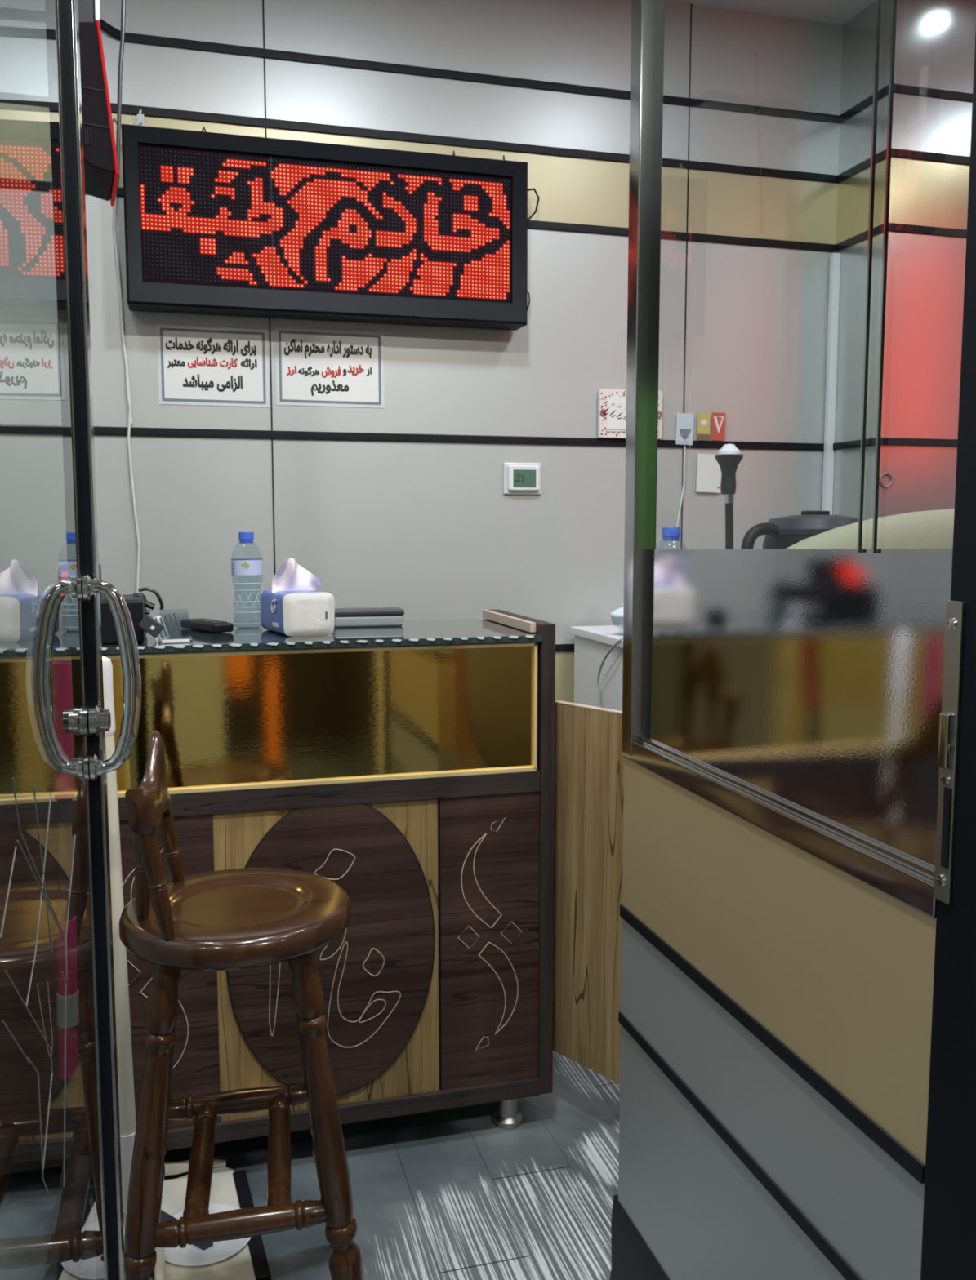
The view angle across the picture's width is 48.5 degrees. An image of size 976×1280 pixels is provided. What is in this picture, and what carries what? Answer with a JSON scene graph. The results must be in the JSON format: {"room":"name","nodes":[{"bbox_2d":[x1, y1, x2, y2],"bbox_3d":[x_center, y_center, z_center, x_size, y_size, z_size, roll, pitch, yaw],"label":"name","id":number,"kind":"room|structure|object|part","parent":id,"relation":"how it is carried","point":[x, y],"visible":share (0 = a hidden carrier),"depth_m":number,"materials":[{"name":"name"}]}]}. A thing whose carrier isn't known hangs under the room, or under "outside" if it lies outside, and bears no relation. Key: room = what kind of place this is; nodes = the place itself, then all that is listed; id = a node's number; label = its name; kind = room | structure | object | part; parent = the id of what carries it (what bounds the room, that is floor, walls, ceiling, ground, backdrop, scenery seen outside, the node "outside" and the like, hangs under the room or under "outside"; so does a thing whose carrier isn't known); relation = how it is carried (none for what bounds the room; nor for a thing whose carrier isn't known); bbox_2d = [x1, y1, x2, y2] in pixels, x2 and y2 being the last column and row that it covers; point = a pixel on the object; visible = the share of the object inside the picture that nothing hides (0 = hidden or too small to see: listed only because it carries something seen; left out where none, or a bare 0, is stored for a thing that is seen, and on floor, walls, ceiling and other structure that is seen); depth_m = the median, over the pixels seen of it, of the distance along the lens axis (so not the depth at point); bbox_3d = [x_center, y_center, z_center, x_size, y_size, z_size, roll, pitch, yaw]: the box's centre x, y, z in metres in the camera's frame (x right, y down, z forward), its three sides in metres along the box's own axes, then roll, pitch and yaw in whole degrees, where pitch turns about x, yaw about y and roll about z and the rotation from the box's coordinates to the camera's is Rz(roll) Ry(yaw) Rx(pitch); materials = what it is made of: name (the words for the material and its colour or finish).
{"room":"small shop","nodes":[
{"label":"small shop","id":0,"kind":"room"},
{"bbox_2d":[115,0,125,180],"bbox_3d":[-0.800,-1.231,2.361,0.039,0.441,0.009,-2,6,-16],"label":"cable","id":1,"kind":"object","parent":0,"point":[123,2],"visible":0.84,"depth_m":2.36,"materials":[{"name":"plastic"}]},
{"bbox_2d":[124,1050,619,1279],"bbox_3d":[1.175,1.289,0.950,5.900,0.060,5.330,-2,6,-16],"label":"floor","id":2,"kind":"structure","parent":0,"point":[453,1193],"depth_m":2.22,"materials":[{"name":"grey tile"}]},
{"bbox_2d":[0,0,141,1279],"bbox_3d":[-0.390,-0.107,0.934,0.135,2.680,0.889,-2,6,-16],"label":"door","id":3,"kind":"structure","parent":2,"relation":"on","point":[61,1213],"depth_m":1.11,"materials":[{"name":"clear glass"}]},
{"bbox_3d":[-0.490,-0.150,1.347,0.004,2.680,0.026,-1,6,-12],"label":"edge trim","id":4,"kind":"part","parent":3,"relation":"part of","materials":[{"name":"metal"}]},
{"bbox_3d":[-0.460,0.046,1.333,0.064,0.241,0.022,-2,6,-16],"label":"handle","id":5,"kind":"part","parent":3,"relation":"part of","materials":[{"name":"silver metal"}]},
{"bbox_2d":[102,655,271,1279],"bbox_3d":[-0.579,0.581,2.019,0.294,1.124,0.416,-2,6,-16],"label":"stand","id":6,"kind":"object","parent":2,"relation":"on","point":[242,1259],"visible":0.48,"depth_m":1.99,"materials":[{"name":"beige plastic"}]},
{"bbox_3d":[-0.676,0.542,1.970,0.032,0.796,0.058,2,6,15],"label":"handle","id":7,"kind":"part","parent":6,"relation":"part of","materials":[{"name":"beige plastic"}]},
{"bbox_2d":[119,730,364,1279],"bbox_3d":[-0.411,0.652,1.774,0.394,1.040,0.382,-1,6,-14],"label":"bar stool","id":8,"kind":"object","parent":2,"relation":"on","point":[245,917],"visible":1,"depth_m":1.66,"materials":[{"name":"brown wood"}]},
{"bbox_3d":[-0.518,0.229,1.686,0.045,0.181,0.302,-1,6,-10],"label":"crest rail","id":9,"kind":"part","parent":8,"relation":"part of","materials":[{"name":"brown wood"}]},
{"bbox_3d":[-0.514,0.836,1.620,0.053,0.707,0.134,5,8,38],"label":"leg","id":10,"kind":"part","parent":8,"relation":"part of","materials":[{"name":"brown wood"}]},
{"bbox_3d":[-0.581,0.807,1.897,0.134,0.707,0.053,3,7,24],"label":"leg","id":11,"kind":"part","parent":8,"relation":"part of","materials":[{"name":"brown wood"}]},
{"bbox_3d":[-0.405,0.446,1.754,0.364,0.051,0.364,-1,6,-14],"label":"seat","id":12,"kind":"part","parent":8,"relation":"part of","materials":[{"name":"brown wood"}]},
{"bbox_3d":[-0.308,0.800,1.963,0.053,0.707,0.134,5,8,38],"label":"leg","id":13,"kind":"part","parent":8,"relation":"part of","materials":[{"name":"brown wood"}]},
{"bbox_3d":[-0.241,0.829,1.686,0.134,0.707,0.053,3,7,24],"label":"leg","id":14,"kind":"part","parent":8,"relation":"part of","materials":[{"name":"brown wood"}]},
{"bbox_2d":[0,608,555,1150],"bbox_3d":[-0.600,0.532,2.407,1.427,1.143,0.441,-2,6,-16],"label":"counter","id":15,"kind":"object","parent":2,"relation":"on","point":[417,781],"depth_m":2.28,"materials":[{"name":"brown wood"}]},
{"bbox_3d":[-0.897,0.684,2.138,0.702,0.656,0.030,-2,6,-16],"label":"panel","id":16,"kind":"part","parent":15,"relation":"part of","materials":[{"name":"brown wood"}]},
{"bbox_3d":[-0.570,0.161,2.178,1.382,0.268,0.024,-2,6,-16],"label":"gold panel","id":17,"kind":"part","parent":15,"relation":"part of","materials":[{"name":"gold metal"}]},
{"bbox_3d":[-0.562,0.326,2.192,1.395,0.046,0.038,-2,6,-16],"label":"rail","id":18,"kind":"part","parent":15,"relation":"part of","materials":[{"name":"grey wood"}]},
{"bbox_2d":[0,618,542,658],"bbox_3d":[-0.616,-0.005,2.347,1.394,0.016,0.451,-2,6,-16],"label":"countertop","id":19,"kind":"structure","parent":15,"relation":"on","point":[455,631],"depth_m":2.28,"materials":[{"name":"grey glass"}]},
{"bbox_2d":[98,564,164,644],"bbox_3d":[-0.771,-0.075,2.197,0.219,0.155,0.222,-2,6,-16],"label":"machine","id":20,"kind":"object","parent":19,"relation":"on","point":[143,623],"visible":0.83,"depth_m":2.13,"materials":[{"name":"black plastic"}]},
{"bbox_3d":[-0.720,-0.074,2.254,0.034,0.048,0.010,-2,6,-16],"label":"cord","id":21,"kind":"part","parent":20,"relation":"part of","materials":[{"name":"black plastic"}]},
{"bbox_3d":[-0.711,-0.076,2.256,0.034,0.028,0.013,-2,6,-16],"label":"cord","id":22,"kind":"part","parent":20,"relation":"part of","materials":[{"name":"black plastic"}]},
{"bbox_3d":[-0.708,-0.087,2.276,0.051,0.049,0.012,-2,6,-16],"label":"cord","id":23,"kind":"part","parent":20,"relation":"part of","materials":[{"name":"black plastic"}]},
{"bbox_2d":[153,613,192,644],"bbox_3d":[-0.646,-0.028,2.199,0.085,0.063,0.102,-2,6,-18],"label":"card holder","id":24,"kind":"object","parent":19,"relation":"on","point":[163,637],"visible":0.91,"depth_m":2.18,"materials":[{"name":"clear plastic"}]},
{"bbox_2d":[180,617,233,632],"bbox_3d":[-0.628,-0.034,2.419,0.048,0.022,0.170,-5,8,-40],"label":"remote control","id":25,"kind":"object","parent":19,"relation":"on","point":[202,624],"visible":1,"depth_m":2.38,"materials":[{"name":"black plastic"}]},
{"bbox_2d":[231,532,262,628],"bbox_3d":[-0.550,-0.137,2.477,0.071,0.220,0.072,-2,6,-16],"label":"water bottle","id":26,"kind":"object","parent":19,"relation":"on","point":[239,566],"visible":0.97,"depth_m":2.45,"materials":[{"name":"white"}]},
{"bbox_2d":[231,558,262,576],"bbox_3d":[-0.550,-0.167,2.474,0.071,0.037,0.071,-2,6,-16],"label":"print","id":27,"kind":"object","parent":26,"relation":"on","point":[239,566],"depth_m":2.44,"materials":[{"name":"white paper"}]},
{"bbox_2d":[260,557,334,636],"bbox_3d":[-0.421,-0.098,2.376,0.118,0.164,0.188,-3,7,-28],"label":"tissue box","id":28,"kind":"object","parent":19,"relation":"on","point":[292,606],"visible":1,"depth_m":2.32,"materials":[{"name":"blue"}]},
{"bbox_2d":[271,599,278,626],"bbox_3d":[-0.459,-0.059,2.328,0.003,0.059,0.042,-3,7,-27],"label":"print","id":29,"kind":"object","parent":28,"relation":"attached to","point":[274,602],"depth_m":2.33},
{"bbox_2d":[333,607,404,627],"bbox_3d":[-0.284,-0.053,2.541,0.166,0.040,0.080,-1,6,-14],"label":"tray","id":30,"kind":"object","parent":19,"relation":"on","point":[366,616],"visible":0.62,"depth_m":2.50,"materials":[{"name":"grey plastic"}]},
{"bbox_3d":[-0.284,-0.066,2.539,0.166,0.014,0.080,-1,6,-14],"label":"lid","id":31,"kind":"part","parent":30,"relation":"part of","materials":[{"name":"grey plastic"}]},
{"bbox_3d":[-0.335,0.668,2.295,0.465,0.656,0.028,-2,6,-16],"label":"panel","id":32,"kind":"part","parent":15,"relation":"part of","materials":[{"name":"brown wood"}]},
{"bbox_3d":[-0.562,1.020,2.262,1.395,0.038,0.044,-2,6,-16],"label":"rail","id":33,"kind":"part","parent":15,"relation":"part of","materials":[{"name":"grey wood"}]},
{"bbox_3d":[0.001,0.658,2.387,0.223,0.656,0.031,-2,6,-16],"label":"panel","id":34,"kind":"part","parent":15,"relation":"part of","materials":[{"name":"brown wood"}]},
{"bbox_3d":[0.072,0.472,2.591,0.032,1.061,0.439,-2,6,-16],"label":"panel","id":35,"kind":"part","parent":15,"relation":"part of","materials":[{"name":"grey wood"}]},
{"bbox_2d":[552,700,623,1084],"bbox_3d":[0.300,0.558,2.297,0.031,0.814,0.531,-5,8,-41],"label":"gate","id":36,"kind":"object","parent":15,"relation":"attached to","point":[588,758],"visible":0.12,"depth_m":2.38,"materials":[{"name":"brown wood"}]},
{"bbox_2d":[569,625,622,711],"bbox_3d":[0.723,0.505,3.073,0.837,1.060,0.585,-2,6,-16],"label":"base cabinet","id":37,"kind":"object","parent":2,"relation":"on","point":[592,644],"visible":0.07,"depth_m":3.02,"materials":[{"name":"paint"}]},
{"bbox_2d":[596,637,622,707],"bbox_3d":[0.336,0.268,2.895,0.067,0.568,0.167,-6,8,-44],"label":"cable","id":38,"kind":"object","parent":37,"relation":"hanging from","point":[621,638],"visible":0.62,"depth_m":2.93,"materials":[{"name":"grey plastic"}]},
{"bbox_2d":[609,603,623,633],"bbox_3d":[0.365,-0.056,2.916,0.074,0.086,0.074,-2,6,-16],"label":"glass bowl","id":39,"kind":"object","parent":37,"relation":"on","point":[619,611],"visible":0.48,"depth_m":2.90,"materials":[{"name":"clear glass"}]},
{"bbox_3d":[0.365,-0.082,2.913,0.074,0.033,0.074,-2,6,-16],"label":"lid","id":40,"kind":"part","parent":39,"relation":"part of","materials":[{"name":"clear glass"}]},
{"bbox_2d":[655,527,686,548],"bbox_3d":[0.458,-0.139,2.725,0.095,0.290,0.094,4,7,34],"label":"water bottle","id":41,"kind":"object","parent":37,"relation":"on","point":[667,533],"visible":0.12,"depth_m":2.69,"materials":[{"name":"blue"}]},
{"bbox_2d":[714,444,742,549],"bbox_3d":[0.632,-0.262,2.865,0.120,0.507,0.120,-2,6,-16],"label":"gooseneck lamp","id":42,"kind":"object","parent":37,"relation":"on","point":[728,457],"visible":0.66,"depth_m":2.83,"materials":[{"name":"black plastic"}]},
{"bbox_3d":[0.638,-0.197,2.874,0.026,0.345,0.021,-2,6,-16],"label":"stem","id":43,"kind":"part","parent":42,"relation":"part of","materials":[{"name":"black plastic"}]},
{"bbox_2d":[740,511,857,549],"bbox_3d":[0.875,-0.184,2.944,0.276,0.334,0.333,4,7,34],"label":"appliance","id":44,"kind":"object","parent":37,"relation":"on","point":[782,532],"visible":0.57,"depth_m":2.87,"materials":[{"name":"plastic"}]},
{"bbox_3d":[0.741,-0.206,2.902,0.140,0.216,0.032,-2,6,-16],"label":"handle","id":45,"kind":"part","parent":44,"relation":"part of","materials":[{"name":"black plastic"}]},
{"bbox_3d":[0.892,-0.315,2.954,0.274,0.054,0.274,-2,6,-16],"label":"lid","id":46,"kind":"part","parent":44,"relation":"part of","materials":[{"name":"grey plastic"}]},
{"bbox_2d":[784,522,857,549],"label":"armchair","id":47,"kind":"object","parent":2,"relation":"on","point":[845,536],"depth_m":1.74,"materials":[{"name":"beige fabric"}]},
{"bbox_2d":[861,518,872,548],"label":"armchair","id":48,"kind":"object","parent":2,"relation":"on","point":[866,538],"depth_m":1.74,"materials":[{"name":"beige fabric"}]},
{"bbox_2d":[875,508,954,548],"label":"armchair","id":49,"kind":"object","parent":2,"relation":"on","point":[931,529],"depth_m":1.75,"materials":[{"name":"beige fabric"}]},
{"bbox_2d":[0,0,842,702],"bbox_3d":[0.782,-0.433,3.391,5.250,2.860,0.100,-2,6,-16],"label":"wall","id":50,"kind":"structure","parent":0,"point":[427,531],"depth_m":3.08,"materials":[{"name":"white paint"}]},
{"bbox_2d":[99,17,120,39],"bbox_3d":[-1.273,-1.530,2.637,0.730,0.048,0.028,-2,6,-16],"label":"trim","id":51,"kind":"structure","parent":50,"relation":"attached to","point":[109,29],"depth_m":2.72,"materials":[{"name":"black plastic"}]},
{"bbox_2d":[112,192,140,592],"bbox_3d":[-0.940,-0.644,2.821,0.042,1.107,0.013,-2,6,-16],"label":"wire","id":52,"kind":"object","parent":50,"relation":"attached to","point":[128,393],"visible":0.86,"depth_m":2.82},
{"bbox_2d":[155,324,269,407],"bbox_3d":[-0.729,-0.728,2.881,0.286,0.206,0.003,-2,6,-16],"label":"notice","id":53,"kind":"object","parent":50,"relation":"attached to","point":[197,365],"visible":1,"depth_m":2.88,"materials":[{"name":"paper"}]},
{"bbox_2d":[262,0,275,574],"bbox_3d":[-0.586,-0.388,2.957,0.004,2.860,0.002,-2,6,-16],"label":"trim","id":54,"kind":"structure","parent":50,"relation":"attached to","point":[262,0],"depth_m":2.92,"materials":[{"name":"black rubber"}]},
{"bbox_2d":[112,109,539,330],"bbox_3d":[-0.393,-1.107,2.870,1.131,0.497,0.114,-2,6,-16],"label":"led sign","id":55,"kind":"object","parent":50,"relation":"attached to","point":[216,224],"visible":1,"depth_m":2.82,"materials":[{"name":"black"}]},
{"bbox_2d":[275,327,384,408],"bbox_3d":[-0.431,-0.744,2.963,0.296,0.206,0.003,-2,6,-16],"label":"notice","id":56,"kind":"object","parent":50,"relation":"attached to","point":[316,367],"visible":1,"depth_m":2.96,"materials":[{"name":"paper"}]},
{"bbox_2d":[93,426,823,450],"bbox_3d":[-0.281,-0.566,3.022,2.812,0.022,0.007,-2,6,-16],"label":"trim","id":57,"kind":"structure","parent":50,"relation":"attached to","point":[98,430],"depth_m":3.04,"materials":[{"name":"black rubber"}]},
{"bbox_2d":[84,186,835,252],"bbox_3d":[-0.281,-1.167,2.959,2.812,0.022,0.007,-2,6,-16],"label":"trim","id":58,"kind":"structure","parent":50,"relation":"attached to","point":[537,224],"depth_m":3.20,"materials":[{"name":"black plastic"}]},
{"bbox_2d":[110,102,838,182],"bbox_3d":[-0.281,-1.371,2.938,2.812,0.022,0.007,-2,6,-16],"label":"trim","id":59,"kind":"structure","parent":50,"relation":"attached to","point":[126,108],"depth_m":2.98,"materials":[{"name":"black plastic"}]},
{"bbox_2d":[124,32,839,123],"bbox_3d":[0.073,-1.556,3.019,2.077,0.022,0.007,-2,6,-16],"label":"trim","id":60,"kind":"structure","parent":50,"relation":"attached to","point":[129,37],"depth_m":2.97,"materials":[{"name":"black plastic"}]},
{"bbox_2d":[502,462,541,494],"bbox_3d":[0.102,-0.467,3.130,0.114,0.091,0.026,-2,6,-16],"label":"thermostat","id":61,"kind":"object","parent":50,"relation":"attached to","point":[518,478],"visible":1,"depth_m":3.12,"materials":[{"name":"plastic"}]},
{"bbox_2d":[555,644,573,651],"bbox_3d":[-0.281,0.038,3.085,2.812,0.022,0.007,-2,6,-16],"label":"trim","id":62,"kind":"structure","parent":50,"relation":"attached to","point":[558,647],"depth_m":3.22,"materials":[{"name":"black rubber"}]},
{"bbox_2d":[597,388,662,439],"bbox_3d":[0.421,-0.666,3.195,0.200,0.147,0.017,-2,6,-16],"label":"paper sign","id":63,"kind":"object","parent":50,"relation":"attached to","point":[611,403],"visible":0.58,"depth_m":3.17,"materials":[{"name":"white paper"}]},
{"bbox_2d":[673,445,684,549],"bbox_3d":[0.578,-0.392,3.277,0.036,0.387,0.006,-2,6,-16],"label":"wire","id":64,"kind":"object","parent":50,"relation":"attached to","point":[683,472],"visible":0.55,"depth_m":3.27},
{"bbox_2d":[675,413,693,444],"bbox_3d":[0.591,-0.634,3.253,0.058,0.095,0.004,-2,6,-16],"label":"card","id":65,"kind":"object","parent":50,"relation":"attached to","point":[684,421],"visible":1,"depth_m":3.25,"materials":[{"name":"paper"}]},
{"bbox_2d":[680,3,691,549],"bbox_3d":[0.589,-0.422,3.285,0.004,2.860,0.002,-2,6,-16],"label":"trim","id":66,"kind":"structure","parent":50,"relation":"attached to","point":[690,3],"depth_m":3.21,"materials":[{"name":"black plastic"}]},
{"bbox_2d":[696,412,710,440],"bbox_3d":[0.651,-0.645,3.269,0.042,0.083,0.003,-2,6,-16],"label":"picture card","id":67,"kind":"object","parent":50,"relation":"attached to","point":[703,419],"visible":1,"depth_m":3.27,"materials":[{"name":"yellow paper"}]},
{"bbox_2d":[695,453,720,493],"bbox_3d":[0.671,-0.506,3.288,0.084,0.117,0.005,-2,6,-16],"label":"paper note","id":68,"kind":"object","parent":50,"relation":"attached to","point":[708,469],"visible":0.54,"depth_m":3.29,"materials":[{"name":"white paper"}]},
{"bbox_2d":[711,412,724,439],"bbox_3d":[0.699,-0.647,3.281,0.044,0.082,0.004,-2,6,-16],"label":"picture card","id":69,"kind":"object","parent":50,"relation":"attached to","point":[717,425],"visible":1,"depth_m":3.28,"materials":[{"name":"red paper"}]},
{"bbox_2d":[669,0,875,25],"bbox_3d":[1.096,-1.769,2.124,5.250,0.060,2.430,-2,6,-16],"label":"ceiling","id":70,"kind":"structure","parent":0,"point":[832,11],"depth_m":3.16,"materials":[{"name":"paint"}]},
{"bbox_2d":[77,0,119,205],"bbox_3d":[-0.700,-1.238,1.798,0.146,0.934,0.209,-2,6,-16],"label":"display board","id":71,"kind":"object","parent":70,"relation":"hanging from","point":[101,170],"visible":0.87,"depth_m":1.77,"materials":[{"name":"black plastic"}]},
{"bbox_3d":[-0.659,-1.130,1.754,0.038,0.263,0.020,-2,6,-16],"label":"mount plate","id":72,"kind":"part","parent":71,"relation":"part of","materials":[{"name":"grey plastic"}]},
{"bbox_2d":[617,756,935,1279],"bbox_3d":[0.339,0.587,1.399,0.050,0.753,0.740,-2,6,-16],"label":"wall partition","id":73,"kind":"structure","parent":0,"point":[839,969],"depth_m":1.32,"materials":[{"name":"grey laminate"}]},
{"bbox_2d":[609,1194,669,1279],"bbox_3d":[0.333,1.082,1.457,0.074,0.246,0.755,-2,6,-16],"label":"trim","id":74,"kind":"structure","parent":73,"relation":"attached to","point":[632,1259],"depth_m":1.74,"materials":[{"name":"black rubber"}]},
{"bbox_2d":[617,1011,862,1279],"bbox_3d":[0.312,0.647,1.399,0.004,0.018,0.742,-2,6,-16],"label":"trim","id":75,"kind":"structure","parent":73,"relation":"attached to","point":[813,1234],"depth_m":1.35,"materials":[{"name":"black rubber"}]},
{"bbox_2d":[619,904,924,1183],"bbox_3d":[0.312,0.470,1.380,0.004,0.020,0.742,-2,6,-16],"label":"trim","id":76,"kind":"structure","parent":73,"relation":"attached to","point":[912,1165],"depth_m":1.24,"materials":[{"name":"black rubber"}]},
{"bbox_2d":[621,0,951,918],"bbox_3d":[0.336,-0.710,1.264,0.055,1.870,0.742,-2,6,-16],"label":"window","id":77,"kind":"structure","parent":73,"relation":"in","point":[796,693],"depth_m":1.26,"materials":[{"name":"glass"}]},
{"bbox_3d":[0.233,-0.748,1.597,0.037,1.862,0.038,-2,6,-16],"label":"post","id":78,"kind":"part","parent":77,"relation":"part of","materials":[{"name":"metal"}]},
{"bbox_3d":[0.337,0.200,1.359,0.053,0.040,0.742,-2,6,-16],"label":"sill","id":79,"kind":"part","parent":77,"relation":"part of","materials":[{"name":"metal"}]},
{"bbox_3d":[0.382,-0.854,1.036,0.004,1.536,0.003,-2,6,-16],"label":"glazing rod","id":80,"kind":"part","parent":77,"relation":"part of","materials":[{"name":"metal"}]},
{"bbox_3d":[0.389,-0.851,1.012,0.004,1.536,0.003,-2,6,-16],"label":"glazing rod","id":81,"kind":"part","parent":77,"relation":"part of","materials":[{"name":"metal"}]},
{"bbox_2d":[920,29,975,1279],"bbox_3d":[0.452,-0.176,0.920,0.077,2.860,0.083,-2,6,-16],"label":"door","id":82,"kind":"structure","parent":73,"relation":"in","point":[948,1249],"depth_m":0.96,"materials":[{"name":"metal"}]},
{"bbox_3d":[0.413,0.102,0.970,0.004,0.273,0.021,-2,6,-16],"label":"strike plate","id":83,"kind":"part","parent":82,"relation":"part of","materials":[{"name":"metal"}]},
{"bbox_2d":[831,0,975,520],"bbox_3d":[2.231,-0.457,3.614,2.338,2.860,0.250,-2,6,-16],"label":"wall","id":84,"kind":"structure","parent":0,"point":[935,39],"depth_m":3.17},
{"bbox_2d":[821,253,839,515],"bbox_3d":[1.065,-0.108,3.432,0.026,2.165,0.022,-2,6,-16],"label":"trim","id":85,"kind":"structure","parent":84,"relation":"attached to","point":[834,258],"depth_m":3.35,"materials":[{"name":"white paint"}]},
{"bbox_2d":[832,437,875,450],"bbox_3d":[1.104,-0.592,3.275,0.007,0.022,0.250,-2,6,-16],"label":"trim","id":86,"kind":"structure","parent":84,"relation":"attached to","point":[868,442],"depth_m":3.27,"materials":[{"name":"black rubber"}]},
{"bbox_2d":[835,223,883,251],"bbox_3d":[1.104,-1.194,3.213,0.007,0.022,0.250,-2,6,-16],"label":"trim","id":87,"kind":"structure","parent":84,"relation":"attached to","point":[877,229],"depth_m":3.22,"materials":[{"name":"black rubber"}]},
{"bbox_2d":[836,149,885,182],"bbox_3d":[1.104,-1.398,3.191,0.007,0.022,0.250,-2,6,-16],"label":"trim","id":88,"kind":"structure","parent":84,"relation":"attached to","point":[863,165],"depth_m":3.20,"materials":[{"name":"black plastic"}]},
{"bbox_2d":[839,84,888,122],"bbox_3d":[1.104,-1.572,3.173,0.007,0.022,0.250,-2,6,-16],"label":"trim","id":89,"kind":"structure","parent":84,"relation":"attached to","point":[883,91],"depth_m":3.18,"materials":[{"name":"black rubber"}]},
{"bbox_2d":[878,472,892,488],"bbox_3d":[1.167,-0.469,3.179,0.044,0.044,0.006,-2,6,-16],"label":"metal ring","id":90,"kind":"object","parent":84,"relation":"attached to","point":[885,473],"visible":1,"depth_m":3.18,"materials":[{"name":"metal"}]},
{"bbox_2d":[880,437,956,446],"bbox_3d":[2.266,-0.613,3.473,2.338,0.022,0.007,-2,6,-16],"label":"trim","id":91,"kind":"structure","parent":84,"relation":"attached to","point":[883,441],"depth_m":3.19,"materials":[{"name":"black rubber"}]},
{"bbox_2d":[888,222,966,237],"bbox_3d":[2.266,-1.214,3.411,2.338,0.022,0.007,-2,6,-16],"label":"trim","id":92,"kind":"structure","parent":84,"relation":"attached to","point":[892,227],"depth_m":3.13,"materials":[{"name":"black rubber"}]},
{"bbox_2d":[890,148,969,164],"bbox_3d":[2.266,-1.418,3.390,2.338,0.022,0.007,-2,6,-16],"label":"trim","id":93,"kind":"structure","parent":84,"relation":"attached to","point":[896,153],"depth_m":3.11,"materials":[{"name":"black rubber"}]},
{"bbox_2d":[893,83,972,102],"bbox_3d":[2.266,-1.593,3.372,2.338,0.022,0.007,-2,6,-16],"label":"trim","id":94,"kind":"structure","parent":84,"relation":"attached to","point":[898,88],"depth_m":3.09,"materials":[{"name":"black rubber"}]}
]}

